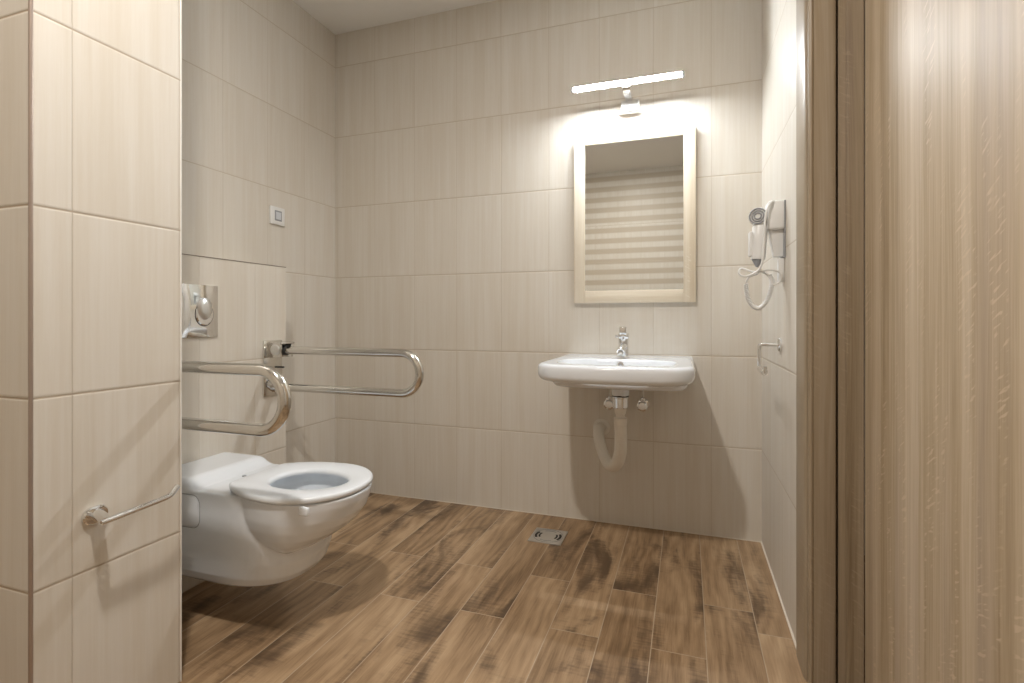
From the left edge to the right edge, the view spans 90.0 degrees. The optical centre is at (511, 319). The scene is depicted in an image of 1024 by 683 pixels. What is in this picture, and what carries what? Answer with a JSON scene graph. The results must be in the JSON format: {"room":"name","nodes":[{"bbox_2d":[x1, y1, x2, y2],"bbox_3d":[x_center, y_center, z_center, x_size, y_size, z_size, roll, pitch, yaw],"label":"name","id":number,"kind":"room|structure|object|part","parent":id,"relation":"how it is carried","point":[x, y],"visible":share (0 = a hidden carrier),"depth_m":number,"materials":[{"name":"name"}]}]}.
{"room":"accessible bathroom","nodes":[
{"label":"accessible bathroom","id":0,"kind":"room"},
{"bbox_2d":[0,0,179,682],"bbox_3d":[-1.231,-0.330,1.310,0.626,2.589,0.334,0,0,19],"label":"wall partition","id":1,"kind":"structure","parent":0,"point":[106,73],"depth_m":1.16,"materials":[{"name":"beige tile"}]},
{"bbox_2d":[28,0,32,682],"bbox_3d":[-0.990,-0.330,1.053,0.008,2.589,0.008,0,0,19],"label":"trim","id":2,"kind":"structure","parent":1,"relation":"attached to","point":[30,2],"depth_m":1.05,"materials":[{"name":"metal"}]},
{"bbox_2d":[81,484,179,525],"bbox_3d":[-0.896,0.440,1.214,0.070,0.049,0.190,0,0,19],"label":"toilet paper holder","id":3,"kind":"object","parent":1,"relation":"attached to","point":[96,514],"visible":1,"depth_m":1.16,"materials":[{"name":"silver metal"}]},
{"bbox_3d":[-0.918,0.440,1.146,0.069,0.022,0.030,0,0,33],"label":"post","id":4,"kind":"part","parent":3,"relation":"part of","materials":[{"name":"silver metal"}]},
{"bbox_2d":[180,0,181,681],"bbox_3d":[-0.883,-0.330,1.365,0.005,2.589,0.006,0,0,19],"label":"trim","id":5,"kind":"structure","parent":1,"relation":"attached to","point":[180,0],"depth_m":1.36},
{"bbox_2d":[182,361,291,436],"bbox_3d":[-0.910,0.207,1.414,0.724,0.234,0.104,0,0,19],"label":"grab rail","id":6,"kind":"object","parent":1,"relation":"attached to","point":[282,389],"visible":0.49,"depth_m":1.33,"materials":[{"name":"metal"}]},
{"bbox_2d":[182,254,285,592],"bbox_3d":[-1.238,0.367,1.917,0.221,1.195,0.816,0,0,19],"label":"wall","id":7,"kind":"structure","parent":0,"point":[251,297],"depth_m":2.01,"materials":[{"name":"beige tile"}]},
{"bbox_2d":[182,284,217,337],"bbox_3d":[-1.129,-0.030,1.858,0.022,0.190,0.155,0,0,19],"label":"flush plate","id":8,"kind":"object","parent":7,"relation":"attached to","point":[199,302],"visible":0.98,"depth_m":1.85,"materials":[{"name":"silver metal"}]},
{"bbox_2d":[183,254,285,267],"bbox_3d":[-1.132,-0.230,1.882,0.002,0.003,0.814,0,0,19],"label":"trim","id":9,"kind":"structure","parent":7,"relation":"attached to","point":[183,254],"depth_m":2.00,"materials":[{"name":"tile"}]},
{"bbox_2d":[182,452,372,586],"bbox_3d":[-0.810,0.669,1.714,0.726,0.323,0.385,0,0,19],"label":"toilet","id":10,"kind":"object","parent":7,"relation":"attached to","point":[248,520],"visible":0.88,"depth_m":1.57,"materials":[{"name":"white ceramic"}]},
{"bbox_3d":[-0.664,0.524,1.663,0.413,0.018,0.379,0,0,19],"label":"seat","id":11,"kind":"part","parent":10,"relation":"part of","materials":[{"name":"white plastic"}]},
{"bbox_2d":[263,340,423,397],"bbox_3d":[-0.684,0.207,2.074,0.724,0.234,0.104,0,0,19],"label":"grab rail","id":12,"kind":"object","parent":7,"relation":"attached to","point":[273,350],"visible":0.95,"depth_m":2.08,"materials":[{"name":"metal"}]},
{"bbox_3d":[-1.024,0.207,2.190,0.008,0.234,0.104,0,0,19],"label":"wall plate","id":13,"kind":"part","parent":12,"relation":"part of","materials":[{"name":"metal"}]},
{"bbox_2d":[182,0,334,462],"bbox_3d":[-1.591,-0.330,1.380,0.100,2.589,3.304,0,0,19],"label":"wall","id":14,"kind":"structure","parent":0,"point":[258,76],"depth_m":2.50,"materials":[{"name":"beige tile"}]},
{"bbox_2d":[269,205,284,225],"bbox_3d":[-1.146,-0.505,2.502,0.016,0.086,0.090,0,0,19],"label":"light switch","id":15,"kind":"object","parent":14,"relation":"attached to","point":[276,214],"visible":1,"depth_m":2.49,"materials":[{"name":"white plastic"}]},
{"bbox_2d":[293,0,495,34],"bbox_3d":[-0.005,-1.675,0.839,3.451,0.100,3.504,0,0,19],"label":"ceiling","id":16,"kind":"structure","parent":0,"point":[338,16],"depth_m":2.69,"materials":[{"name":"paint"}]},
{"bbox_2d":[179,493,864,682],"bbox_3d":[-0.005,1.014,0.839,3.451,0.100,3.504,0,0,19],"label":"floor","id":17,"kind":"structure","parent":0,"point":[409,590],"depth_m":1.71,"materials":[{"name":"brown wood"}]},
{"bbox_2d":[527,527,567,545],"bbox_3d":[0.161,0.962,2.273,0.148,0.004,0.148,0,0,19],"label":"floor drain","id":18,"kind":"object","parent":17,"relation":"on","point":[540,535],"visible":1,"depth_m":2.27,"materials":[{"name":"metal"}]},
{"bbox_2d":[335,0,864,554],"bbox_3d":[0.545,-0.330,2.449,3.451,2.589,0.100,0,0,19],"label":"wall","id":19,"kind":"structure","parent":0,"point":[456,130],"depth_m":2.56,"materials":[{"name":"beige tile"}]},
{"bbox_2d":[370,492,760,541],"bbox_3d":[0.035,0.963,2.569,2.208,0.003,0.003,0,0,19],"label":"trim","id":20,"kind":"structure","parent":19,"relation":"attached to","point":[370,492],"depth_m":2.47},
{"bbox_2d":[604,389,612,409],"bbox_3d":[0.456,0.350,2.388,0.054,0.141,0.074,0,0,19],"label":"angle valve","id":21,"kind":"object","parent":19,"relation":"attached to","point":[608,403],"visible":0.72,"depth_m":2.36,"materials":[{"name":"silver metal"}]},
{"bbox_2d":[538,354,694,396],"bbox_3d":[0.440,0.239,2.092,0.577,0.146,0.644,0,0,19],"label":"washbasin","id":22,"kind":"object","parent":19,"relation":"attached to","point":[595,371],"visible":0.98,"depth_m":1.86,"materials":[{"name":"white ceramic"}]},
{"bbox_2d":[593,396,628,471],"bbox_3d":[0.420,0.480,2.243,0.096,0.349,0.416,0,0,-1],"label":"drain pipe","id":23,"kind":"object","parent":22,"relation":"attached to","point":[601,427],"visible":0.99,"depth_m":2.09,"materials":[{"name":"white plastic"}]},
{"bbox_2d":[615,327,629,357],"bbox_3d":[0.466,0.100,2.187,0.063,0.136,0.150,0,0,19],"label":"faucet","id":24,"kind":"object","parent":22,"relation":"on","point":[623,335],"visible":0.99,"depth_m":2.21,"materials":[{"name":"silver metal"}]},
{"bbox_3d":[0.467,0.124,2.176,0.037,0.051,0.118,0,0,19],"label":"spout","id":25,"kind":"part","parent":24,"relation":"part of","materials":[{"name":"silver metal"}]},
{"bbox_3d":[0.482,0.049,2.221,0.028,0.034,0.048,0,0,19],"label":"lever","id":26,"kind":"part","parent":24,"relation":"part of","materials":[{"name":"silver metal"}]},
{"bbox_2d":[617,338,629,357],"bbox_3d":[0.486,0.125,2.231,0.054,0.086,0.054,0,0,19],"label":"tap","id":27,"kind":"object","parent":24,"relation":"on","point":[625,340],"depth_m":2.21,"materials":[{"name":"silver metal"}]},
{"bbox_3d":[0.486,0.071,2.229,0.048,0.031,0.048,0,0,19],"label":"lever","id":28,"kind":"part","parent":24,"relation":"part of","materials":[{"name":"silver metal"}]},
{"bbox_2d":[571,71,684,113],"bbox_3d":[0.524,-1.006,2.321,0.490,0.097,0.156,0,0,19],"label":"lamp","id":29,"kind":"object","parent":19,"relation":"attached to","point":[629,105],"visible":1,"depth_m":2.28,"materials":[{"name":"white"}]},
{"bbox_2d":[573,72,681,90],"bbox_3d":[0.501,-1.044,2.255,0.472,0.014,0.014,0,0,19],"label":"diffuser","id":30,"kind":"object","parent":29,"relation":"attached to","point":[672,75],"depth_m":2.25,"materials":[{"name":"white plastic"}]},
{"bbox_3d":[0.523,-1.023,2.320,0.032,0.018,0.128,0,0,19],"label":"arm","id":31,"kind":"part","parent":29,"relation":"part of","materials":[{"name":"silver metal"}]},
{"bbox_2d":[574,125,695,302],"bbox_3d":[0.561,-0.471,2.375,0.549,0.788,0.030,0,0,19],"label":"wall mirror","id":32,"kind":"object","parent":19,"relation":"attached to","point":[635,192],"visible":1,"depth_m":2.36,"materials":[{"name":"beige mirror"}]},
{"bbox_3d":[0.561,-0.845,2.375,0.445,0.040,0.030,0,0,19],"label":"frame rail","id":33,"kind":"part","parent":32,"relation":"part of","materials":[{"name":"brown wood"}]},
{"bbox_3d":[0.561,-0.106,2.375,0.445,0.058,0.030,0,0,19],"label":"frame rail","id":34,"kind":"part","parent":32,"relation":"part of","materials":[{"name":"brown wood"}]},
{"bbox_2d":[637,391,648,411],"bbox_3d":[0.598,0.350,2.339,0.054,0.141,0.074,0,0,19],"label":"angle valve","id":35,"kind":"object","parent":19,"relation":"attached to","point":[643,403],"visible":0.8,"depth_m":2.31,"materials":[{"name":"silver metal"}]},
{"bbox_2d":[762,0,795,640],"bbox_3d":[1.000,-0.330,1.824,0.100,2.589,0.789,0,0,19],"label":"wall","id":36,"kind":"structure","parent":0,"point":[778,16],"depth_m":1.77,"materials":[{"name":"beige tile"}]},
{"bbox_2d":[738,200,785,309],"bbox_3d":[0.844,-0.212,1.744,0.143,0.364,0.134,0,0,19],"label":"hair dryer","id":37,"kind":"object","parent":36,"relation":"attached to","point":[771,220],"visible":1,"depth_m":1.71,"materials":[{"name":"white plastic"}]},
{"bbox_2d":[748,231,752,256],"bbox_3d":[0.814,-0.256,1.746,0.012,0.084,0.030,0,0,19],"label":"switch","id":38,"kind":"object","parent":37,"relation":"attached to","point":[750,235],"depth_m":1.73,"materials":[{"name":"white plastic"}]},
{"bbox_3d":[0.838,-0.264,1.737,0.054,0.126,0.049,0,0,19],"label":"handle","id":39,"kind":"part","parent":37,"relation":"part of","materials":[{"name":"white plastic"}]},
{"bbox_3d":[0.831,-0.090,1.722,0.095,0.122,0.020,0,0,19],"label":"coiled cord","id":40,"kind":"part","parent":37,"relation":"part of","materials":[{"name":"white plastic"}]},
{"bbox_3d":[0.909,-0.298,1.720,0.004,0.188,0.090,0,0,19],"label":"plate","id":41,"kind":"part","parent":37,"relation":"part of","materials":[{"name":"grey plastic"}]},
{"bbox_2d":[757,338,781,375],"bbox_3d":[0.871,0.124,1.722,0.078,0.119,0.162,0,0,19],"label":"paper holder","id":42,"kind":"object","parent":36,"relation":"attached to","point":[763,370],"visible":1,"depth_m":1.76,"materials":[{"name":"silver metal"}]},
{"bbox_3d":[0.871,0.131,1.728,0.066,0.096,0.114,0,0,19],"label":"arm","id":43,"kind":"part","parent":42,"relation":"part of","materials":[{"name":"silver metal"}]},
{"bbox_2d":[761,541,795,647],"bbox_3d":[0.951,0.962,1.844,0.005,0.004,0.784,0,0,19],"label":"trim","id":44,"kind":"structure","parent":36,"relation":"attached to","point":[784,611],"depth_m":1.75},
{"bbox_2d":[796,0,807,681],"bbox_3d":[0.816,-0.096,1.420,0.032,2.120,0.129,0,0,19],"label":"trim","id":45,"kind":"structure","parent":36,"relation":"attached to","point":[801,5],"depth_m":1.39,"materials":[{"name":"brown wood"}]},
{"bbox_2d":[808,0,835,682],"bbox_3d":[0.814,-0.096,1.343,0.065,2.120,0.014,0,0,19],"label":"trim","id":46,"kind":"structure","parent":36,"relation":"attached to","point":[821,13],"depth_m":1.34,"materials":[{"name":"brown wood"}]},
{"bbox_2d":[836,0,863,682],"bbox_3d":[0.879,-0.096,1.334,0.062,2.120,0.022,0,0,19],"label":"trim","id":47,"kind":"structure","parent":36,"relation":"attached to","point":[849,13],"depth_m":1.32,"materials":[{"name":"brown wood"}]},
{"bbox_2d":[865,0,1023,682],"bbox_3d":[0.781,-0.067,0.890,0.040,2.047,0.879,0,0,19],"label":"door","id":48,"kind":"structure","parent":36,"relation":"in","point":[944,79],"depth_m":0.91,"materials":[{"name":"brown wood"}]}
]}

